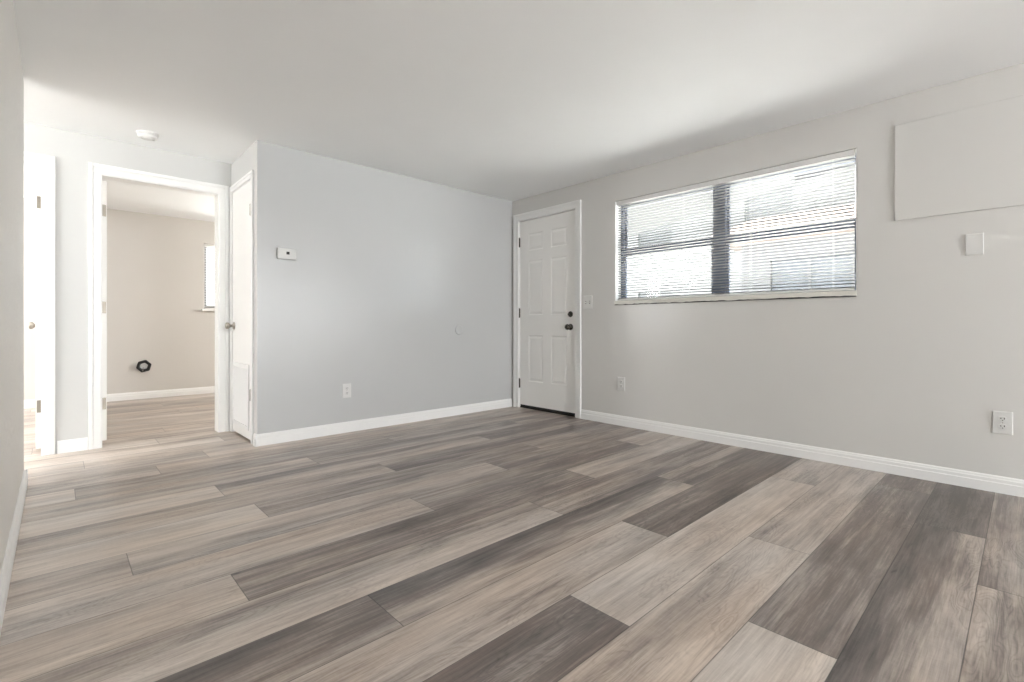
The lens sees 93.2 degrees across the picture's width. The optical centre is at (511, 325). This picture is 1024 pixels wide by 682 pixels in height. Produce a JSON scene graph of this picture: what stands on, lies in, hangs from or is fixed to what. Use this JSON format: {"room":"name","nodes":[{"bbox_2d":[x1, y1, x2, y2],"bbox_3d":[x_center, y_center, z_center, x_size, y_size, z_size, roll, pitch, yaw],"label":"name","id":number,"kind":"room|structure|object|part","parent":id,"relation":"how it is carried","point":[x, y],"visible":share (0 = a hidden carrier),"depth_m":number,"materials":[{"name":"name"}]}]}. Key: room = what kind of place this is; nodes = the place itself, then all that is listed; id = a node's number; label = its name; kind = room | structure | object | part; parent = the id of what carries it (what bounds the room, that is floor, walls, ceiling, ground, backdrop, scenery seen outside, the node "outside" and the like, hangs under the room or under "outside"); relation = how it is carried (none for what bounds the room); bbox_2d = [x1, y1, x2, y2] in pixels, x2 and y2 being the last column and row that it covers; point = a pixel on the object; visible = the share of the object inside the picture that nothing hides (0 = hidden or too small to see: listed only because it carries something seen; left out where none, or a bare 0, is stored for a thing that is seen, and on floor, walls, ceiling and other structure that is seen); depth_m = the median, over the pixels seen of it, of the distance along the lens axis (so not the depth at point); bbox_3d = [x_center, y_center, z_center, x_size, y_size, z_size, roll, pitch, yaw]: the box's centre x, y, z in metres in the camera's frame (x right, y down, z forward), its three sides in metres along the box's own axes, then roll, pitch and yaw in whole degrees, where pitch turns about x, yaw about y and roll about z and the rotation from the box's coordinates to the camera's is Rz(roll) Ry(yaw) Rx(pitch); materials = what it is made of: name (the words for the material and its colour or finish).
{"room":"empty living room","nodes":[
{"label":"empty living room","id":0,"kind":"room"},
{"bbox_2d":[0,0,23,572],"bbox_3d":[-1.235,-0.243,1.028,0.120,2.300,4.590,0,0,-43],"label":"wall","id":1,"kind":"structure","parent":0,"point":[11,74],"depth_m":1.94,"materials":[{"name":"paint"}]},
{"bbox_2d":[0,469,27,634],"bbox_3d":[-1.235,0.862,1.039,0.135,0.090,4.605,0,0,-43],"label":"baseboard","id":2,"kind":"structure","parent":1,"relation":"attached to","point":[7,566],"depth_m":1.83,"materials":[{"name":"white paint"}]},
{"bbox_2d":[24,198,214,399],"bbox_3d":[-4.914,-0.243,5.757,6.730,2.300,0.120,0,0,-43],"label":"wall","id":3,"kind":"structure","parent":0,"point":[155,263],"depth_m":6.05,"materials":[{"name":"paint"}]},
{"bbox_2d":[24,386,214,408],"bbox_3d":[-4.868,0.862,5.707,6.730,0.090,0.015,0,0,-43],"label":"baseboard","id":4,"kind":"structure","parent":3,"relation":"attached to","point":[211,389],"depth_m":6.05,"materials":[{"name":"white paint"}]},
{"bbox_2d":[136,360,151,371],"bbox_3d":[-4.544,0.502,5.976,0.152,0.152,0.068,0,0,-43],"label":"air vent","id":5,"kind":"object","parent":3,"relation":"in","point":[142,366],"visible":1,"depth_m":5.97,"materials":[{"name":"black plastic"}]},
{"bbox_2d":[201,248,214,310],"bbox_3d":[-3.695,-0.641,6.865,1.235,0.903,0.165,0,0,-43],"label":"window","id":6,"kind":"structure","parent":3,"relation":"in","point":[204,248],"depth_m":6.50,"materials":[{"name":"white paint"}]},
{"bbox_2d":[204,244,214,308],"bbox_3d":[-3.694,-0.656,6.864,1.155,0.865,0.032,0,0,-43],"label":"mini blind","id":7,"kind":"object","parent":6,"relation":"attached to","point":[211,247],"visible":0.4,"depth_m":6.51,"materials":[{"name":"white plastic"}]},
{"bbox_2d":[24,122,230,453],"bbox_3d":[-2.996,-0.243,3.717,6.730,2.300,0.120,0,0,-43],"label":"wall","id":8,"kind":"structure","parent":0,"point":[72,152],"depth_m":3.49,"materials":[{"name":"paint"}]},
{"bbox_2d":[28,170,40,448],"bbox_3d":[-3.604,-0.114,3.706,0.171,1.985,0.705,0,0,-42],"label":"door","id":9,"kind":"structure","parent":8,"relation":"in","point":[31,325],"depth_m":3.45,"materials":[{"name":"white paint"}]},
{"bbox_3d":[-3.837,0.000,3.886,0.068,0.064,0.064,0,0,-42],"label":"knob","id":10,"kind":"part","parent":9,"relation":"part of","materials":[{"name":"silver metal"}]},
{"bbox_2d":[24,151,54,455],"bbox_3d":[-3.569,-0.141,3.165,0.848,2.095,0.138,0,0,-43],"label":"trim","id":11,"kind":"structure","parent":8,"relation":"attached to","point":[46,163],"depth_m":3.38,"materials":[{"name":"white paint"}]},
{"bbox_2d":[57,437,87,453],"bbox_3d":[-3.154,0.862,3.475,0.162,0.090,0.015,0,0,-43],"label":"baseboard","id":12,"kind":"structure","parent":8,"relation":"attached to","point":[80,444],"depth_m":3.47,"materials":[{"name":"white paint"}]},
{"bbox_2d":[102,180,106,440],"bbox_3d":[-3.412,-0.114,3.917,0.754,1.985,0.171,0,0,37],"label":"door","id":13,"kind":"structure","parent":8,"relation":"in","point":[104,183],"depth_m":3.70,"materials":[{"name":"white paint"}]},
{"bbox_2d":[88,162,228,449],"bbox_3d":[-2.803,-0.143,3.886,0.909,2.101,0.138,0,0,-43],"label":"trim","id":14,"kind":"structure","parent":8,"relation":"attached to","point":[97,172],"depth_m":3.73,"materials":[{"name":"white paint"}]},
{"bbox_2d":[231,141,256,433],"bbox_3d":[-2.131,-0.243,3.940,0.100,2.300,0.740,0,0,-43],"label":"wall","id":15,"kind":"structure","parent":0,"point":[247,162],"depth_m":3.69,"materials":[{"name":"paint"}]},
{"bbox_2d":[225,181,249,439],"bbox_3d":[-2.207,-0.117,3.917,0.103,2.012,0.546,0,0,-43],"label":"door","id":16,"kind":"structure","parent":15,"relation":"in","point":[240,325],"depth_m":3.93,"materials":[{"name":"white paint"}]},
{"bbox_3d":[-2.372,0.002,4.067,0.068,0.064,0.064,0,0,-43],"label":"knob","id":17,"kind":"part","parent":16,"relation":"part of","materials":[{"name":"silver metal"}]},
{"bbox_3d":[-2.207,0.565,3.934,0.009,0.515,0.461,0,0,-43],"label":"grille frame","id":18,"kind":"part","parent":16,"relation":"part of","materials":[{"name":"white paint"}]},
{"bbox_2d":[229,170,253,443],"bbox_3d":[-2.165,-0.140,3.963,0.116,2.094,0.658,0,0,-43],"label":"trim","id":19,"kind":"structure","parent":15,"relation":"attached to","point":[249,176],"depth_m":3.78,"materials":[{"name":"white paint"}]},
{"bbox_2d":[253,433,257,446],"bbox_3d":[-1.935,0.862,3.647,0.015,0.090,0.072,0,0,-43],"label":"baseboard","id":20,"kind":"structure","parent":15,"relation":"attached to","point":[254,440],"depth_m":3.63,"materials":[{"name":"white paint"}]},
{"bbox_2d":[257,140,511,433],"bbox_3d":[-0.990,-0.243,4.574,2.633,2.300,0.100,0,0,-43],"label":"wall","id":21,"kind":"structure","parent":0,"point":[380,282],"depth_m":4.26,"materials":[{"name":"grey paint"}]},
{"bbox_2d":[277,247,295,259],"bbox_3d":[-1.754,-0.556,3.766,0.140,0.086,0.031,0,0,-43],"label":"thermostat","id":22,"kind":"object","parent":21,"relation":"attached to","point":[282,253],"visible":1,"depth_m":3.75,"materials":[{"name":"grey plastic"}]},
{"bbox_2d":[342,383,350,397],"bbox_3d":[-1.403,0.554,4.111,0.078,0.122,0.009,0,0,-43],"label":"power outlet","id":23,"kind":"object","parent":21,"relation":"attached to","point":[346,388],"visible":1,"depth_m":4.11,"materials":[{"name":"white plastic"}]},
{"bbox_2d":[255,398,511,446],"bbox_3d":[-0.962,0.862,4.521,2.630,0.090,0.015,0,0,-43],"label":"baseboard","id":24,"kind":"structure","parent":21,"relation":"attached to","point":[270,438],"depth_m":4.25,"materials":[{"name":"white paint"}]},
{"bbox_2d":[455,325,462,334],"bbox_3d":[-0.537,0.045,4.927,0.100,0.100,0.007,0,0,-43],"label":"bumper cover","id":25,"kind":"object","parent":21,"relation":"attached to","point":[459,329],"visible":1,"depth_m":4.93,"materials":[{"name":"grey paint"}]},
{"bbox_2d":[0,393,1023,681],"bbox_3d":[-0.277,0.967,0.769,6.850,0.120,13.700,0,0,-43],"label":"floor","id":26,"kind":"structure","parent":0,"point":[508,544],"depth_m":1.86,"materials":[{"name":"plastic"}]},
{"bbox_2d":[13,0,1023,221],"bbox_3d":[-0.240,-1.453,0.817,6.970,0.120,13.720,0,0,-43],"label":"ceiling","id":27,"kind":"structure","parent":0,"point":[510,100],"depth_m":2.64,"materials":[{"name":"paint"}]},
{"bbox_2d":[136,130,158,140],"bbox_3d":[-2.643,-1.371,3.513,0.136,0.044,0.136,0,0,-43],"label":"smoke detector","id":28,"kind":"object","parent":27,"relation":"attached to","point":[143,134],"visible":1,"depth_m":3.48,"materials":[{"name":"white plastic"}]},
{"bbox_2d":[512,63,1023,479],"bbox_3d":[2.247,-0.243,3.157,0.140,2.300,13.720,0,0,-43],"label":"wall","id":29,"kind":"structure","parent":0,"point":[915,366],"depth_m":3.10,"materials":[{"name":"paint"}]},
{"bbox_2d":[519,210,574,415],"bbox_3d":[0.345,-0.125,5.078,0.113,2.040,0.811,0,0,-43],"label":"door","id":30,"kind":"structure","parent":29,"relation":"in","point":[546,244],"depth_m":5.07,"materials":[{"name":"white paint"}]},
{"bbox_3d":[0.562,0.015,4.815,0.068,0.064,0.064,0,0,-43],"label":"knob","id":31,"kind":"part","parent":30,"relation":"part of","materials":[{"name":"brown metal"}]},
{"bbox_2d":[513,199,580,418],"bbox_3d":[0.396,-0.161,5.112,0.158,2.135,0.953,0,0,-43],"label":"trim","id":32,"kind":"structure","parent":29,"relation":"attached to","point":[574,205],"depth_m":5.03,"materials":[{"name":"white paint"}]},
{"bbox_2d":[520,406,574,416],"bbox_3d":[0.407,0.901,5.122,0.128,0.012,0.797,0,0,-43],"label":"threshold","id":33,"kind":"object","parent":29,"relation":"attached to","point":[520,406],"depth_m":5.06,"materials":[{"name":"brown metal"}]},
{"bbox_2d":[583,295,591,308],"bbox_3d":[0.726,-0.223,4.659,0.018,0.130,0.106,0,0,-43],"label":"light switch","id":34,"kind":"object","parent":29,"relation":"attached to","point":[587,300],"visible":1,"depth_m":4.66,"materials":[{"name":"grey plastic"}]},
{"bbox_2d":[618,377,624,390],"bbox_3d":[0.989,0.529,4.386,0.009,0.122,0.078,0,0,-43],"label":"power outlet","id":35,"kind":"object","parent":29,"relation":"attached to","point":[621,380],"visible":1,"depth_m":4.38,"materials":[{"name":"grey plastic"}]},
{"bbox_2d":[614,148,856,304],"bbox_3d":[1.620,-0.662,3.811,0.154,0.952,1.843,0,0,-43],"label":"window","id":36,"kind":"structure","parent":29,"relation":"in","point":[848,293],"depth_m":3.80,"materials":[{"name":"silver metal"}]},
{"bbox_3d":[1.329,-0.463,4.181,0.022,0.471,0.839,0,0,-43],"label":"sash","id":37,"kind":"part","parent":36,"relation":"part of","materials":[{"name":"silver metal"}]},
{"bbox_3d":[1.345,-0.884,4.196,0.018,0.444,0.839,0,0,-43],"label":"sash","id":38,"kind":"part","parent":36,"relation":"part of","materials":[{"name":"silver metal"}]},
{"bbox_3d":[1.602,-0.207,3.793,0.104,0.036,1.843,0,0,-43],"label":"sill","id":39,"kind":"part","parent":36,"relation":"part of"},
{"bbox_2d":[617,149,855,300],"bbox_3d":[1.592,-0.682,3.784,0.032,0.906,1.817,0,0,-43],"label":"mini blind","id":40,"kind":"object","parent":36,"relation":"attached to","point":[848,154],"visible":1,"depth_m":3.61,"materials":[{"name":"white plastic"}]},
{"bbox_3d":[1.592,-0.236,3.784,0.024,0.014,1.809,0,0,-43],"label":"rail","id":41,"kind":"part","parent":40,"relation":"part of","materials":[{"name":"white plastic"}]},
{"bbox_3d":[1.772,-0.671,3.592,0.028,0.856,0.001,0,0,-43],"label":"ladder cord","id":42,"kind":"part","parent":40,"relation":"part of","materials":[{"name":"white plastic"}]},
{"bbox_3d":[1.978,-0.463,3.491,0.022,0.471,0.856,0,0,-43],"label":"sash","id":43,"kind":"part","parent":36,"relation":"part of","materials":[{"name":"silver metal"}]},
{"bbox_3d":[1.995,-0.884,3.506,0.018,0.444,0.856,0,0,-43],"label":"sash","id":44,"kind":"part","parent":36,"relation":"part of","materials":[{"name":"silver metal"}]},
{"bbox_2d":[581,409,1023,496],"bbox_3d":[3.749,0.862,1.448,0.015,0.090,8.972,0,0,-43],"label":"baseboard","id":45,"kind":"structure","parent":29,"relation":"attached to","point":[975,480],"depth_m":3.17,"materials":[{"name":"white paint"}]},
{"bbox_2d":[895,95,1023,220],"bbox_3d":[2.771,-0.928,2.490,0.011,0.580,1.270,0,0,-43],"label":"wall panel","id":46,"kind":"object","parent":29,"relation":"attached to","point":[969,159],"visible":1,"depth_m":2.73,"materials":[{"name":"paint"}]},
{"bbox_2d":[965,233,983,254],"bbox_3d":[2.578,-0.453,2.698,0.008,0.118,0.074,0,0,-43],"label":"blank wall plate","id":47,"kind":"object","parent":29,"relation":"attached to","point":[974,243],"visible":1,"depth_m":2.70,"materials":[{"name":"grey plastic"}]},
{"bbox_2d":[992,411,1012,434],"bbox_3d":[2.653,0.526,2.617,0.009,0.122,0.078,0,0,-43],"label":"power outlet","id":48,"kind":"object","parent":29,"relation":"attached to","point":[1002,422],"visible":1,"depth_m":2.62,"materials":[{"name":"grey plastic"}]},
{"bbox_2d":[998,424,1006,428],"bbox_3d":[2.652,0.546,2.616,0.004,0.030,0.033,0,0,-43],"label":"receptacle","id":49,"kind":"object","parent":48,"relation":"attached to","point":[1000,426],"depth_m":2.61,"materials":[{"name":"white plastic"}]},
{"bbox_2d":[998,416,1006,421],"bbox_3d":[2.652,0.505,2.616,0.004,0.030,0.033,0,0,-43],"label":"receptacle","id":50,"kind":"object","parent":48,"relation":"attached to","point":[1000,418],"depth_m":2.61,"materials":[{"name":"white plastic"}]},
{"label":"outside","id":51,"kind":"structure","parent":0,"visible":0},
{"bbox_3d":[-0.469,1.137,7.796,42.000,0.180,40.000,0,0,-43],"label":"ground","id":52,"kind":"structure","parent":51,"visible":0},
{"bbox_2d":[627,171,855,298],"bbox_3d":[7.564,-2.473,16.040,6.000,7.040,16.000,0,0,-43],"label":"apartment building","id":53,"kind":"structure","parent":52,"relation":"on","point":[853,171],"depth_m":14.52,"materials":[{"name":"paint"}]},
{"bbox_2d":[711,203,855,292],"bbox_3d":[7.905,-0.623,7.505,4.400,3.340,7.900,0,0,-43],"label":"neighbouring house","id":54,"kind":"structure","parent":52,"relation":"on","point":[854,206],"depth_m":8.29,"materials":[{"name":"paint"}]},
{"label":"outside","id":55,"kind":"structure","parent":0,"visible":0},
{"bbox_2d":[628,162,855,235],"bbox_3d":[1.767,-1.523,6.948,4.296,0.180,7.500,0,0,-43],"label":"porch roof","id":56,"kind":"structure","parent":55,"point":[851,162],"depth_m":5.64,"materials":[{"name":"paint"}]}
]}

